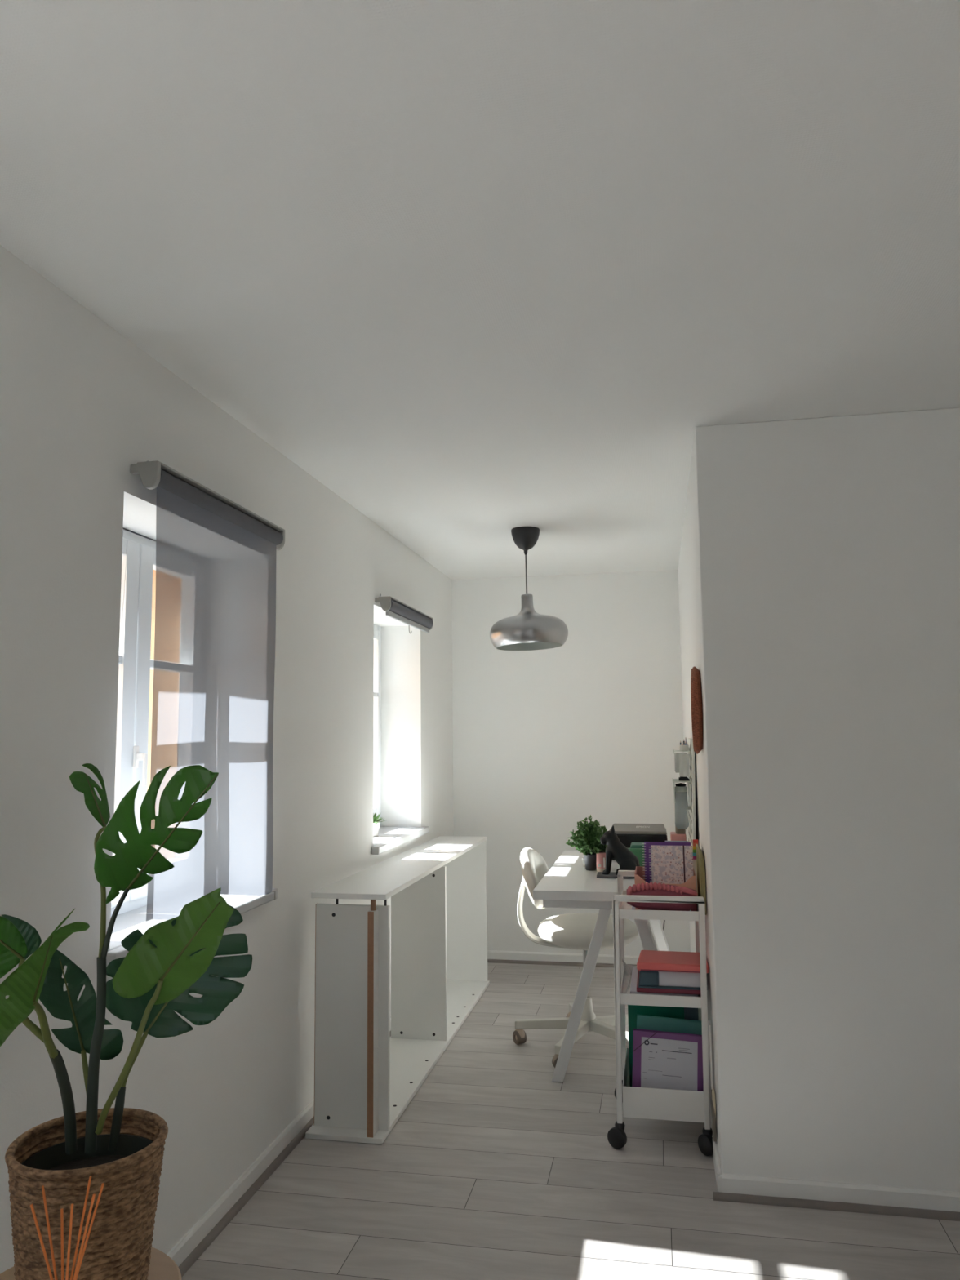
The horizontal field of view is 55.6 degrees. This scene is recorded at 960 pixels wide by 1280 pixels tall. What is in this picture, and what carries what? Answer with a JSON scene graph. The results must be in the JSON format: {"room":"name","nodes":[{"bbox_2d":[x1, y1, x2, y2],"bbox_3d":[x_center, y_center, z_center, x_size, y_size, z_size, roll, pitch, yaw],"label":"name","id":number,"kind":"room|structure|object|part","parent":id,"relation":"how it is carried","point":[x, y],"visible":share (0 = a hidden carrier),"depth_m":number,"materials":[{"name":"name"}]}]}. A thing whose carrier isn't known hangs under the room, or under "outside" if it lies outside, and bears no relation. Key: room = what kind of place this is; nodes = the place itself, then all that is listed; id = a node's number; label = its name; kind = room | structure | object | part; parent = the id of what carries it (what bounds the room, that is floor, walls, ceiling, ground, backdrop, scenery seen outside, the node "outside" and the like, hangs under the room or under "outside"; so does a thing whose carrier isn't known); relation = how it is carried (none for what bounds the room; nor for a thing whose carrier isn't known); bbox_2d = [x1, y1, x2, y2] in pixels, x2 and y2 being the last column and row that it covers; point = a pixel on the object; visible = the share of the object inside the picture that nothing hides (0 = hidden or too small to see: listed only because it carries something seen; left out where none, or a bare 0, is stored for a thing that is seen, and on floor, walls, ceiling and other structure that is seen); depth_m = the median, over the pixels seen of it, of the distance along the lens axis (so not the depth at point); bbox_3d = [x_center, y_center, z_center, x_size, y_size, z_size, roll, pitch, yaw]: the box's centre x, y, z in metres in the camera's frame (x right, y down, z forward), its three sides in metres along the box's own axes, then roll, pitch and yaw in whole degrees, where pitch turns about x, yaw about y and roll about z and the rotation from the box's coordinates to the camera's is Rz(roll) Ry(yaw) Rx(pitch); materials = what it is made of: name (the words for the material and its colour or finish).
{"room":"home office","nodes":[
{"label":"home office","id":0,"kind":"room"},
{"bbox_2d":[4,1107,168,1279],"bbox_3d":[-0.529,0.780,1.224,0.203,0.213,0.203,-2,-6,11],"label":"basket","id":1,"kind":"object","parent":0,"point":[128,1160],"depth_m":1.17,"materials":[{"name":"brown wicker"}]},
{"bbox_2d":[146,569,155,791],"bbox_3d":[-1.253,0.403,1.697,0.175,2.296,7.916,-2,-6,11],"label":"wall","id":2,"kind":"structure","parent":0,"point":[153,593],"depth_m":2.93,"materials":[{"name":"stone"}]},
{"bbox_2d":[0,244,453,1273],"bbox_3d":[-1.032,0.396,1.655,0.275,2.296,7.916,-2,-6,11],"label":"wall","id":3,"kind":"structure","parent":0,"point":[82,404],"depth_m":2.27,"materials":[{"name":"white paint"}]},
{"bbox_2d":[106,528,277,967],"bbox_3d":[-0.860,0.228,2.470,0.305,1.069,0.860,-2,-6,11],"label":"window","id":4,"kind":"structure","parent":3,"relation":"in","point":[139,551],"depth_m":2.48,"materials":[{"name":"white paint"}]},
{"bbox_3d":[-0.981,0.217,2.495,0.058,1.039,0.798,-2,-6,11],"label":"frame","id":5,"kind":"part","parent":4,"relation":"part of","materials":[{"name":"white paint"}]},
{"bbox_3d":[-0.922,0.342,2.470,0.036,0.110,0.020,-2,-6,11],"label":"handle","id":6,"kind":"part","parent":4,"relation":"part of","materials":[{"name":"white"}]},
{"bbox_3d":[-0.849,0.743,2.415,0.295,0.034,0.860,-2,-6,11],"label":"sill","id":7,"kind":"part","parent":4,"relation":"part of","materials":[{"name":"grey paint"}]},
{"bbox_2d":[130,460,284,931],"bbox_3d":[-0.710,0.169,2.439,0.071,1.153,0.743,-2,-6,11],"label":"roller blind","id":8,"kind":"object","parent":4,"relation":"attached to","point":[213,691],"visible":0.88,"depth_m":2.41,"materials":[{"name":"grey fabric"}]},
{"bbox_3d":[-0.711,-0.379,2.495,0.060,0.006,0.715,-2,-6,11],"label":"head rail","id":9,"kind":"part","parent":8,"relation":"part of","materials":[{"name":"grey plastic"}]},
{"bbox_2d":[166,1017,391,1266],"bbox_3d":[-0.880,1.443,1.518,0.012,0.062,7.716,-2,-6,11],"label":"baseboard","id":10,"kind":"structure","parent":3,"relation":"attached to","point":[188,1243],"depth_m":2.54,"materials":[{"name":"white paint"}]},
{"bbox_2d":[178,1031,391,1277],"bbox_3d":[-0.866,1.465,1.513,0.016,0.016,7.716,-2,-6,11],"label":"trim","id":11,"kind":"structure","parent":3,"relation":"attached to","point":[184,1266],"depth_m":2.53,"materials":[{"name":"wood"}]},
{"bbox_2d":[371,623,429,854],"bbox_3d":[-0.497,0.417,4.322,0.305,1.069,0.860,-2,-6,11],"label":"window","id":12,"kind":"structure","parent":3,"relation":"in","point":[388,837],"depth_m":4.62,"materials":[{"name":"white paint"}]},
{"bbox_3d":[-0.618,0.406,4.347,0.058,1.039,0.798,-2,-6,11],"label":"frame","id":13,"kind":"part","parent":12,"relation":"part of","materials":[{"name":"white paint"}]},
{"bbox_2d":[373,813,386,836],"bbox_3d":[-0.504,0.855,4.231,0.125,0.110,0.120,-2,-6,11],"label":"plant","id":14,"kind":"object","parent":12,"relation":"on","point":[376,824],"visible":0.48,"depth_m":4.21,"materials":[{"name":"green plant"}]},
{"bbox_3d":[-0.499,0.879,4.227,0.070,0.062,0.070,-2,-6,11],"label":"pot","id":15,"kind":"part","parent":14,"relation":"part of","materials":[{"name":"white"}]},
{"bbox_3d":[-0.487,0.932,4.268,0.295,0.034,0.860,-2,-6,11],"label":"sill","id":16,"kind":"part","parent":12,"relation":"part of","materials":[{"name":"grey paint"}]},
{"bbox_2d":[374,593,433,633],"bbox_3d":[-0.349,-0.102,4.344,0.076,0.146,0.768,-2,-6,11],"label":"roller blind","id":17,"kind":"object","parent":3,"relation":"attached to","point":[393,608],"visible":1,"depth_m":4.22,"materials":[{"name":"grey plastic"}]},
{"bbox_3d":[-0.346,-0.149,4.348,0.060,0.006,0.740,-2,-6,11],"label":"head rail","id":18,"kind":"part","parent":17,"relation":"part of","materials":[{"name":"grey plastic"}]},
{"bbox_2d":[0,0,959,579],"bbox_3d":[0.980,-0.881,1.391,4.750,0.150,7.916,-2,-6,11],"label":"ceiling","id":19,"kind":"structure","parent":0,"point":[480,271],"depth_m":1.68,"materials":[{"name":"white paint"}]},
{"bbox_2d":[489,526,568,650],"bbox_3d":[0.219,-0.236,4.147,0.356,0.548,0.356,-2,-6,11],"label":"pendant lamp","id":20,"kind":"object","parent":19,"relation":"hanging from","point":[527,630],"visible":1,"depth_m":4.03,"materials":[{"name":"silver metal"}]},
{"bbox_3d":[0.211,-0.299,4.158,0.008,0.200,0.006,-2,-6,11],"label":"cord","id":21,"kind":"part","parent":20,"relation":"part of","materials":[{"name":"grey plastic"}]},
{"bbox_3d":[0.221,-0.085,4.131,0.356,0.245,0.356,-2,-6,11],"label":"lamp shade","id":22,"kind":"part","parent":20,"relation":"part of","materials":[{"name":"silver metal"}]},
{"bbox_2d":[181,962,959,1279],"bbox_3d":[1.175,1.442,1.116,4.240,0.060,7.756,-2,-6,11],"label":"floor","id":23,"kind":"structure","parent":0,"point":[495,1168],"depth_m":2.54,"materials":[{"name":"grey wood"}]},
{"bbox_2d":[0,1247,181,1279],"bbox_3d":[-0.550,1.161,1.200,0.287,0.551,0.284,-2,-6,11],"label":"side table","id":24,"kind":"object","parent":23,"relation":"on","point":[162,1267],"visible":0.31,"depth_m":1.29,"materials":[{"name":"brown wood"}]},
{"bbox_2d":[0,763,252,1279],"bbox_3d":[-0.466,0.518,1.138,0.318,0.715,0.439,0,-6,-5],"label":"monstera","id":25,"kind":"object","parent":24,"relation":"on","point":[122,1148],"visible":0.98,"depth_m":1.19,"materials":[{"name":"green plant"}]},
{"bbox_3d":[-0.551,0.445,1.121,0.045,0.106,0.009,2,-6,-20],"label":"stem","id":26,"kind":"part","parent":25,"relation":"part of","materials":[{"name":"plant"}]},
{"bbox_3d":[-0.529,0.474,1.104,0.011,0.100,0.103,0,-6,-8],"label":"stem","id":27,"kind":"part","parent":25,"relation":"part of","materials":[{"name":"plant"}]},
{"bbox_3d":[-0.536,0.595,1.173,0.015,0.154,0.086,0,-6,-5],"label":"stem","id":28,"kind":"part","parent":25,"relation":"part of","materials":[{"name":"plant"}]},
{"bbox_3d":[-0.548,0.628,1.273,0.011,0.086,0.083,4,-7,-37],"label":"stem","id":29,"kind":"part","parent":25,"relation":"part of","materials":[{"name":"plant"}]},
{"bbox_3d":[-0.530,0.350,1.270,0.016,0.174,0.047,3,-7,-30],"label":"stem","id":30,"kind":"part","parent":25,"relation":"part of","materials":[{"name":"plant"}]},
{"bbox_3d":[-0.498,0.386,1.240,0.050,0.099,0.009,-4,-7,29],"label":"stem","id":31,"kind":"part","parent":25,"relation":"part of","materials":[{"name":"plant"}]},
{"bbox_3d":[-0.491,0.646,1.231,0.020,0.081,0.018,-2,-6,11],"label":"stem","id":32,"kind":"part","parent":25,"relation":"part of","materials":[{"name":"plant"}]},
{"bbox_3d":[-0.454,0.540,1.180,0.105,0.206,0.032,-2,-6,11],"label":"stem","id":33,"kind":"part","parent":25,"relation":"part of","materials":[{"name":"plant"}]},
{"bbox_3d":[-0.478,0.580,1.256,0.009,0.068,0.044,-5,-7,35],"label":"stem","id":34,"kind":"part","parent":25,"relation":"part of","materials":[{"name":"plant"}]},
{"bbox_2d":[305,835,489,1144],"bbox_3d":[-0.259,1.322,3.902,0.277,0.781,1.905,-2,-6,11],"label":"bookcase","id":35,"kind":"object","parent":23,"relation":"on","point":[366,1077],"visible":1,"depth_m":3.34,"materials":[{"name":"white wood"}]},
{"bbox_3d":[-0.426,1.250,3.037,0.255,0.715,0.018,-2,-6,11],"label":"shelf","id":36,"kind":"part","parent":35,"relation":"part of","materials":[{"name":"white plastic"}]},
{"bbox_3d":[-0.259,1.702,3.863,0.260,0.017,1.905,-2,-6,11],"label":"panel","id":37,"kind":"part","parent":35,"relation":"part of","materials":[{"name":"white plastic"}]},
{"bbox_3d":[-0.263,0.954,3.940,0.277,0.040,1.905,-2,-6,11],"label":"panel","id":38,"kind":"part","parent":35,"relation":"part of","materials":[{"name":"white plastic"}]},
{"bbox_3d":[-0.263,1.336,3.903,0.242,0.720,0.018,-2,-6,11],"label":"shelf","id":39,"kind":"part","parent":35,"relation":"part of","materials":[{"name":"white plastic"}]},
{"bbox_3d":[-0.083,1.428,4.822,0.242,0.723,0.018,-2,-6,11],"label":"shelf","id":40,"kind":"part","parent":35,"relation":"part of","materials":[{"name":"white plastic"}]},
{"bbox_2d":[512,847,638,1067],"bbox_3d":[0.419,1.294,3.838,0.582,0.811,0.607,-2,-6,11],"label":"swivel chair","id":41,"kind":"object","parent":23,"relation":"on","point":[568,931],"visible":0.66,"depth_m":3.78,"materials":[{"name":"white plastic"}]},
{"bbox_3d":[0.228,1.018,3.902,0.103,0.247,0.410,-2,-6,11],"label":"backrest","id":42,"kind":"part","parent":41,"relation":"part of","materials":[{"name":"plastic"}]},
{"bbox_3d":[0.285,1.612,3.830,0.275,0.056,0.036,-2,-6,11],"label":"leg","id":43,"kind":"part","parent":41,"relation":"part of","materials":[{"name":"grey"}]},
{"bbox_3d":[0.429,1.625,3.963,0.036,0.055,0.275,0,-6,-7],"label":"leg","id":44,"kind":"part","parent":41,"relation":"part of","materials":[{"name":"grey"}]},
{"bbox_3d":[0.368,1.593,3.652,0.036,0.055,0.275,-4,-7,29],"label":"leg","id":45,"kind":"part","parent":41,"relation":"part of","materials":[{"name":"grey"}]},
{"bbox_3d":[0.455,1.224,3.836,0.424,0.094,0.416,-2,-6,11],"label":"seat","id":46,"kind":"part","parent":41,"relation":"part of","materials":[{"name":"plastic"}]},
{"bbox_3d":[0.564,1.594,3.676,0.036,0.055,0.275,5,-8,-43],"label":"leg","id":47,"kind":"part","parent":41,"relation":"part of","materials":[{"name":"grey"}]},
{"bbox_3d":[0.601,1.613,3.869,0.275,0.055,0.036,2,-7,-25],"label":"leg","id":48,"kind":"part","parent":41,"relation":"part of","materials":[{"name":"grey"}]},
{"bbox_2d":[533,850,669,1082],"bbox_3d":[0.606,1.340,3.872,0.598,0.721,1.180,-2,-6,11],"label":"desk","id":49,"kind":"object","parent":23,"relation":"on","point":[567,884],"visible":0.38,"depth_m":3.44,"materials":[{"name":"white wood"}]},
{"bbox_3d":[0.385,1.338,3.439,0.239,0.641,0.024,-2,-6,11],"label":"leg","id":50,"kind":"part","parent":49,"relation":"part of","materials":[{"name":"white metal"}]},
{"bbox_2d":[565,814,607,870],"bbox_3d":[0.469,0.863,3.879,0.202,0.230,0.205,0,-6,-4],"label":"potted shrub","id":51,"kind":"object","parent":49,"relation":"on","point":[588,841],"visible":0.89,"depth_m":3.86,"materials":[{"name":"green plant"}]},
{"bbox_2d":[596,852,605,871],"bbox_3d":[0.512,0.934,3.829,0.046,0.078,0.046,-2,-6,11],"label":"tumbler","id":52,"kind":"object","parent":49,"relation":"on","point":[601,857],"visible":0.86,"depth_m":3.81,"materials":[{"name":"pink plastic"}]},
{"bbox_2d":[596,826,639,878],"bbox_3d":[0.564,0.857,3.693,0.180,0.203,0.097,-2,-6,11],"label":"dog figurine","id":53,"kind":"object","parent":49,"relation":"on","point":[625,858],"visible":0.92,"depth_m":3.67,"materials":[{"name":"ceramic"}]},
{"bbox_3d":[0.565,0.952,3.684,0.180,0.011,0.090,-2,-6,11],"label":"plate","id":54,"kind":"part","parent":53,"relation":"part of","materials":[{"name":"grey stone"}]},
{"bbox_2d":[608,823,667,860],"bbox_3d":[0.743,0.949,4.274,0.275,0.136,0.380,-2,-6,11],"label":"printer","id":55,"kind":"object","parent":49,"relation":"on","point":[627,833],"visible":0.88,"depth_m":4.17,"materials":[{"name":"black plastic"}]},
{"bbox_3d":[0.748,0.895,4.313,0.267,0.019,0.309,-2,-6,11],"label":"scanner lid","id":56,"kind":"part","parent":55,"relation":"part of","materials":[{"name":"grey"}]},
{"bbox_3d":[0.686,1.329,3.381,0.228,0.641,0.024,-2,-6,11],"label":"leg","id":57,"kind":"part","parent":49,"relation":"part of","materials":[{"name":"white metal"}]},
{"bbox_3d":[0.700,1.336,3.449,0.228,0.641,0.024,-2,-6,11],"label":"leg","id":58,"kind":"part","parent":49,"relation":"part of","materials":[{"name":"wood"}]},
{"bbox_3d":[0.832,1.405,4.123,0.228,0.641,0.024,-2,-6,11],"label":"leg","id":59,"kind":"part","parent":49,"relation":"part of","materials":[{"name":"white metal"}]},
{"bbox_3d":[0.845,1.411,4.191,0.228,0.641,0.024,-2,-6,11],"label":"leg","id":60,"kind":"part","parent":49,"relation":"part of","materials":[{"name":"white metal"}]},
{"bbox_2d":[670,831,686,840],"bbox_3d":[0.874,0.919,4.005,0.066,0.137,0.100,-2,-6,11],"label":"storage box","id":61,"kind":"object","parent":49,"relation":"on","point":[673,836],"visible":0.34,"depth_m":3.96,"materials":[{"name":"pink"}]},
{"bbox_2d":[675,826,685,833],"bbox_3d":[0.882,0.826,4.008,0.042,0.048,0.070,-2,-6,11],"label":"case","id":62,"kind":"object","parent":61,"relation":"on","point":[677,830],"visible":0.51,"depth_m":3.97,"materials":[{"name":"brown fabric"}]},
{"bbox_2d":[687,737,695,852],"bbox_3d":[0.857,0.677,3.685,0.023,0.552,0.540,-2,-6,11],"label":"pegboard","id":63,"kind":"object","parent":49,"relation":"on","point":[691,812],"visible":0.38,"depth_m":3.45,"materials":[{"name":"white"}]},
{"bbox_2d":[674,752,687,773],"bbox_3d":[0.801,0.488,3.624,0.050,0.073,0.162,-2,-6,11],"label":"bin","id":64,"kind":"object","parent":63,"relation":"attached to","point":[676,754],"visible":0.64,"depth_m":3.55,"materials":[{"name":"plastic"}]},
{"bbox_2d":[671,777,691,790],"bbox_3d":[0.800,0.570,3.615,0.070,0.042,0.200,-2,-6,11],"label":"shelf","id":65,"kind":"object","parent":63,"relation":"attached to","point":[673,780],"visible":0.74,"depth_m":3.52,"materials":[{"name":"white"}]},
{"bbox_2d":[678,776,689,780],"bbox_3d":[0.807,0.545,3.601,0.041,0.019,0.050,-2,-6,11],"label":"clip","id":66,"kind":"object","parent":65,"relation":"on","point":[680,778],"visible":0.77,"depth_m":3.58,"materials":[{"name":"black plastic"}]},
{"bbox_2d":[672,748,691,759],"bbox_3d":[0.804,0.454,3.626,0.066,0.042,0.200,-2,-6,11],"label":"shelf","id":67,"kind":"object","parent":63,"relation":"attached to","point":[673,750],"visible":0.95,"depth_m":3.54,"materials":[{"name":"white"}]},
{"bbox_2d":[678,744,688,751],"bbox_3d":[0.812,0.429,3.627,0.036,0.022,0.120,-2,-6,11],"label":"pencil box","id":68,"kind":"object","parent":67,"relation":"on","point":[682,748],"visible":0.95,"depth_m":3.57,"materials":[{"name":"white"}]},
{"bbox_2d":[673,782,691,805],"bbox_3d":[0.793,0.602,3.572,0.063,0.084,0.160,-2,-6,11],"label":"holder","id":69,"kind":"object","parent":63,"relation":"attached to","point":[689,784],"visible":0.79,"depth_m":3.54,"materials":[{"name":"white"}]},
{"bbox_2d":[675,782,691,829],"bbox_3d":[0.799,0.653,3.586,0.065,0.179,0.054,-2,-6,11],"label":"canister","id":70,"kind":"object","parent":63,"relation":"hanging from","point":[682,822],"visible":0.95,"depth_m":3.57,"materials":[{"name":"white"}]},
{"bbox_3d":[0.793,0.571,3.596,0.042,0.013,0.042,-2,-6,11],"label":"lid","id":71,"kind":"part","parent":70,"relation":"part of","materials":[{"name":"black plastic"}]},
{"bbox_2d":[679,754,689,777],"bbox_3d":[0.782,0.480,3.485,0.038,0.085,0.038,-2,-6,11],"label":"jar","id":72,"kind":"object","parent":63,"relation":"attached to","point":[684,768],"visible":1,"depth_m":3.47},
{"bbox_2d":[686,809,691,832],"bbox_3d":[0.794,0.688,3.461,0.017,0.086,0.006,-2,-6,11],"label":"hook","id":73,"kind":"object","parent":63,"relation":"attached to","point":[689,821],"visible":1,"depth_m":3.46,"materials":[{"name":"white"}]},
{"bbox_2d":[607,870,712,1155],"bbox_3d":[0.597,1.216,3.064,0.333,0.803,0.429,-2,-6,11],"label":"utility cart","id":74,"kind":"object","parent":23,"relation":"on","point":[684,1105],"visible":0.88,"depth_m":2.89,"materials":[{"name":"white metal"}]},
{"bbox_2d":[627,1004,684,1086],"bbox_3d":[0.618,1.379,3.149,0.204,0.314,0.061,-2,-6,11],"label":"folder","id":75,"kind":"object","parent":74,"relation":"in","point":[633,1010],"visible":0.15,"depth_m":3.14,"materials":[{"name":"teal"}]},
{"bbox_2d":[618,890,698,920],"bbox_3d":[0.610,0.903,3.106,0.259,0.030,0.365,-2,-6,11],"label":"tray","id":76,"kind":"object","parent":74,"relation":"on","point":[625,911],"depth_m":2.93,"materials":[{"name":"white"}]},
{"bbox_3d":[0.646,1.200,3.257,0.294,0.732,0.017,-2,-6,11],"label":"frame","id":77,"kind":"part","parent":74,"relation":"part of","materials":[{"name":"white"}]},
{"bbox_2d":[620,964,701,1008],"bbox_3d":[0.612,1.168,3.078,0.259,0.034,0.365,-2,-6,11],"label":"tray","id":78,"kind":"object","parent":74,"relation":"on","point":[626,997],"depth_m":2.91,"materials":[{"name":"white"}]},
{"bbox_2d":[622,1047,704,1122],"bbox_3d":[0.615,1.482,3.046,0.259,0.093,0.365,-2,-6,11],"label":"tray","id":79,"kind":"object","parent":74,"relation":"on","point":[684,1105],"depth_m":2.87,"materials":[{"name":"white"}]},
{"bbox_2d":[630,967,697,996],"bbox_3d":[0.622,1.166,3.082,0.215,0.032,0.310,-2,-6,11],"label":"paper stack","id":80,"kind":"object","parent":74,"relation":"in","point":[634,972],"visible":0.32,"depth_m":2.95,"materials":[{"name":"grey"}]},
{"bbox_2d":[636,970,700,995],"bbox_3d":[0.644,1.141,3.073,0.221,0.015,0.325,-2,-6,11],"label":"folder","id":81,"kind":"object","parent":80,"relation":"on","point":[638,989],"visible":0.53,"depth_m":2.92,"materials":[{"name":"red"}]},
{"bbox_2d":[638,970,707,990],"bbox_3d":[0.646,1.106,3.063,0.218,0.053,0.310,-2,-6,11],"label":"folder","id":82,"kind":"object","parent":81,"relation":"on","point":[647,979],"visible":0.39,"depth_m":2.92,"materials":[{"name":"cardboard"}]},
{"bbox_2d":[636,950,709,973],"bbox_3d":[0.645,1.078,3.056,0.226,0.056,0.310,-2,-6,11],"label":"folder","id":83,"kind":"object","parent":82,"relation":"on","point":[648,960],"visible":0.81,"depth_m":2.95,"materials":[{"name":"red"}]},
{"bbox_2d":[631,1028,702,1091],"bbox_3d":[0.607,1.393,2.944,0.233,0.243,0.052,-2,-6,11],"label":"folder","id":84,"kind":"object","parent":74,"relation":"in","point":[662,1060],"visible":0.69,"depth_m":2.94,"materials":[{"name":"purple"}]},
{"bbox_2d":[636,1014,702,1035],"bbox_3d":[0.628,1.392,3.028,0.228,0.263,0.053,-2,-6,11],"label":"folder","id":85,"kind":"object","parent":74,"relation":"in","point":[643,1022],"visible":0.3,"depth_m":3.04,"materials":[{"name":"teal"}]},
{"bbox_2d":[684,1007,698,1020],"bbox_3d":[0.717,1.372,3.072,0.046,0.307,0.023,-2,-6,11],"label":"folder","id":86,"kind":"object","parent":74,"relation":"in","point":[690,1013],"visible":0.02,"depth_m":3.08,"materials":[{"name":"plastic"}]},
{"bbox_2d":[692,839,697,896],"bbox_3d":[0.766,0.816,3.226,0.021,0.215,0.012,-2,-6,11],"label":"tabs","id":87,"kind":"object","parent":74,"relation":"on","point":[695,842],"visible":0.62,"depth_m":3.23,"materials":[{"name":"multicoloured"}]},
{"bbox_2d":[696,844,702,896],"bbox_3d":[0.742,0.805,3.080,0.005,0.195,0.260,-2,-6,11],"label":"folder","id":88,"kind":"object","parent":74,"relation":"on","point":[698,852],"visible":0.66,"depth_m":3.03,"materials":[{"name":"beige"}]},
{"bbox_2d":[697,845,704,900],"bbox_3d":[0.748,0.809,3.079,0.005,0.188,0.260,-2,-6,11],"label":"folder","id":89,"kind":"object","parent":74,"relation":"on","point":[702,871],"visible":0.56,"depth_m":2.96,"materials":[{"name":"beige"}]},
{"bbox_2d":[700,848,706,915],"bbox_3d":[0.754,0.813,3.077,0.005,0.178,0.260,-2,-6,11],"label":"folder","id":90,"kind":"object","parent":74,"relation":"on","point":[704,869],"visible":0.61,"depth_m":2.95,"materials":[{"name":"beige"}]},
{"bbox_2d":[708,1020,716,1142],"bbox_3d":[0.714,1.352,2.795,0.009,0.325,0.100,-2,-6,11],"label":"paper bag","id":91,"kind":"object","parent":74,"relation":"hanging from","point":[713,1093],"visible":1,"depth_m":2.77,"materials":[{"name":"brown paper"}]},
{"bbox_3d":[0.622,0.899,3.092,0.209,0.030,0.333,-2,-6,11],"label":"paper stack","id":92,"kind":"object","parent":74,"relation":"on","visible":0},
{"bbox_2d":[626,882,697,911],"bbox_3d":[0.598,0.845,2.987,0.229,0.102,0.098,-2,-6,11],"label":"pouch","id":93,"kind":"object","parent":92,"relation":"on","point":[646,889],"visible":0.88,"depth_m":2.95,"materials":[{"name":"fabric"}]},
{"bbox_2d":[634,866,695,910],"bbox_3d":[0.635,0.851,3.121,0.199,0.117,0.183,-2,-6,11],"label":"desk organizer","id":94,"kind":"object","parent":92,"relation":"on","point":[690,883],"visible":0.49,"depth_m":3.05,"materials":[{"name":"brown"}]},
{"bbox_2d":[629,842,644,866],"bbox_3d":[0.678,0.919,3.861,0.080,0.112,0.098,-2,-6,11],"label":"spiral notebook","id":95,"kind":"object","parent":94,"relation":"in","point":[637,848],"visible":0.44,"depth_m":3.82,"materials":[{"name":"green paper"}]},
{"bbox_3d":[0.676,0.871,3.860,0.078,0.016,0.077,-2,-6,11],"label":"lid","id":96,"kind":"part","parent":95,"relation":"part of","materials":[{"name":"green plastic"}]},
{"bbox_3d":[0.652,0.860,3.209,0.199,0.117,0.003,-2,-6,11],"label":"panel","id":97,"kind":"part","parent":94,"relation":"part of","materials":[{"name":"brown"}]},
{"bbox_2d":[641,841,690,883],"bbox_3d":[0.642,0.801,3.123,0.165,0.210,0.041,-2,-6,11],"label":"spiral notebook","id":98,"kind":"object","parent":94,"relation":"in","point":[646,851],"visible":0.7,"depth_m":3.13,"materials":[{"name":"purple paper"}]},
{"bbox_2d":[648,844,693,884],"bbox_3d":[0.649,0.800,3.085,0.146,0.204,0.039,-2,-6,11],"label":"spiral notebook","id":99,"kind":"object","parent":94,"relation":"in","point":[670,864],"visible":0.59,"depth_m":3.08,"materials":[{"name":"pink paper"}]},
{"bbox_2d":[665,840,688,842],"bbox_3d":[0.685,0.803,3.157,0.078,0.210,0.008,-2,-6,11],"label":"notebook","id":100,"kind":"object","parent":94,"relation":"in","point":[665,841],"visible":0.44,"depth_m":3.16,"materials":[{"name":"paper"}]},
{"bbox_3d":[-0.422,1.112,0.873,0.220,0.577,0.220,-2,-6,11],"label":"stand","id":101,"kind":"object","parent":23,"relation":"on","visible":0},
{"bbox_2d":[30,1176,104,1279],"bbox_3d":[-0.431,0.690,0.931,0.141,0.274,0.066,-4,-7,26],"label":"reed diffuser","id":102,"kind":"object","parent":101,"relation":"on","point":[81,1255],"visible":1,"depth_m":0.94,"materials":[{"name":"brown"}]},
{"bbox_2d":[451,569,690,955],"bbox_3d":[0.556,0.760,5.309,1.439,2.296,0.100,-2,-6,11],"label":"wall","id":103,"kind":"structure","parent":0,"point":[545,741],"depth_m":5.29,"materials":[{"name":"white paint"}]},
{"bbox_2d":[487,959,636,967],"bbox_3d":[0.505,1.829,5.138,1.339,0.016,0.016,-2,-6,11],"label":"trim","id":104,"kind":"structure","parent":103,"relation":"attached to","point":[494,961],"depth_m":5.16,"materials":[{"name":"wood"}]},
{"bbox_2d":[487,950,639,964],"bbox_3d":[0.507,1.807,5.154,1.339,0.062,0.012,-2,-6,11],"label":"baseboard","id":105,"kind":"structure","parent":103,"relation":"attached to","point":[491,954],"depth_m":5.17,"materials":[{"name":"white paint"}]},
{"bbox_2d":[583,853,596,870],"bbox_3d":[0.474,0.946,3.881,0.066,0.066,0.066,-2,-6,11],"label":"pot","id":106,"kind":"object","parent":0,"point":[590,860],"depth_m":3.86,"materials":[{"name":"grey"}]},
{"bbox_2d":[677,407,959,1191],"bbox_3d":[2.317,0.569,3.639,2.861,2.296,2.526,-2,-6,11],"label":"wall","id":107,"kind":"structure","parent":0,"point":[819,570],"depth_m":2.62,"materials":[{"name":"white paint"}]},
{"bbox_2d":[690,666,702,754],"bbox_3d":[0.708,0.229,2.972,0.025,0.285,0.285,-2,-6,11],"label":"wall basket","id":108,"kind":"object","parent":107,"relation":"attached to","point":[695,682],"visible":1,"depth_m":2.87,"materials":[{"name":"wicker"}]},
{"bbox_3d":[0.705,0.229,2.972,0.009,0.285,0.285,-2,-6,11],"label":"rim cord","id":109,"kind":"part","parent":108,"relation":"part of","materials":[{"name":"fabric"}]},
{"bbox_2d":[709,1090,721,1191],"bbox_3d":[0.917,1.662,3.795,0.012,0.062,2.538,-2,-6,11],"label":"baseboard","id":110,"kind":"structure","parent":107,"relation":"attached to","point":[715,1149],"depth_m":2.70,"materials":[{"name":"white paint"}]},
{"bbox_2d":[712,1191,959,1221],"bbox_3d":[2.070,1.515,2.277,2.887,0.016,0.016,-2,-6,11],"label":"trim","id":111,"kind":"structure","parent":107,"relation":"attached to","point":[717,1196],"depth_m":2.48,"materials":[{"name":"wood"}]},
{"bbox_2d":[717,1173,959,1212],"bbox_3d":[2.080,1.493,2.291,2.873,0.062,0.012,-2,-6,11],"label":"baseboard","id":112,"kind":"structure","parent":107,"relation":"attached to","point":[890,1196],"depth_m":2.50,"materials":[{"name":"white paint"}]}
]}

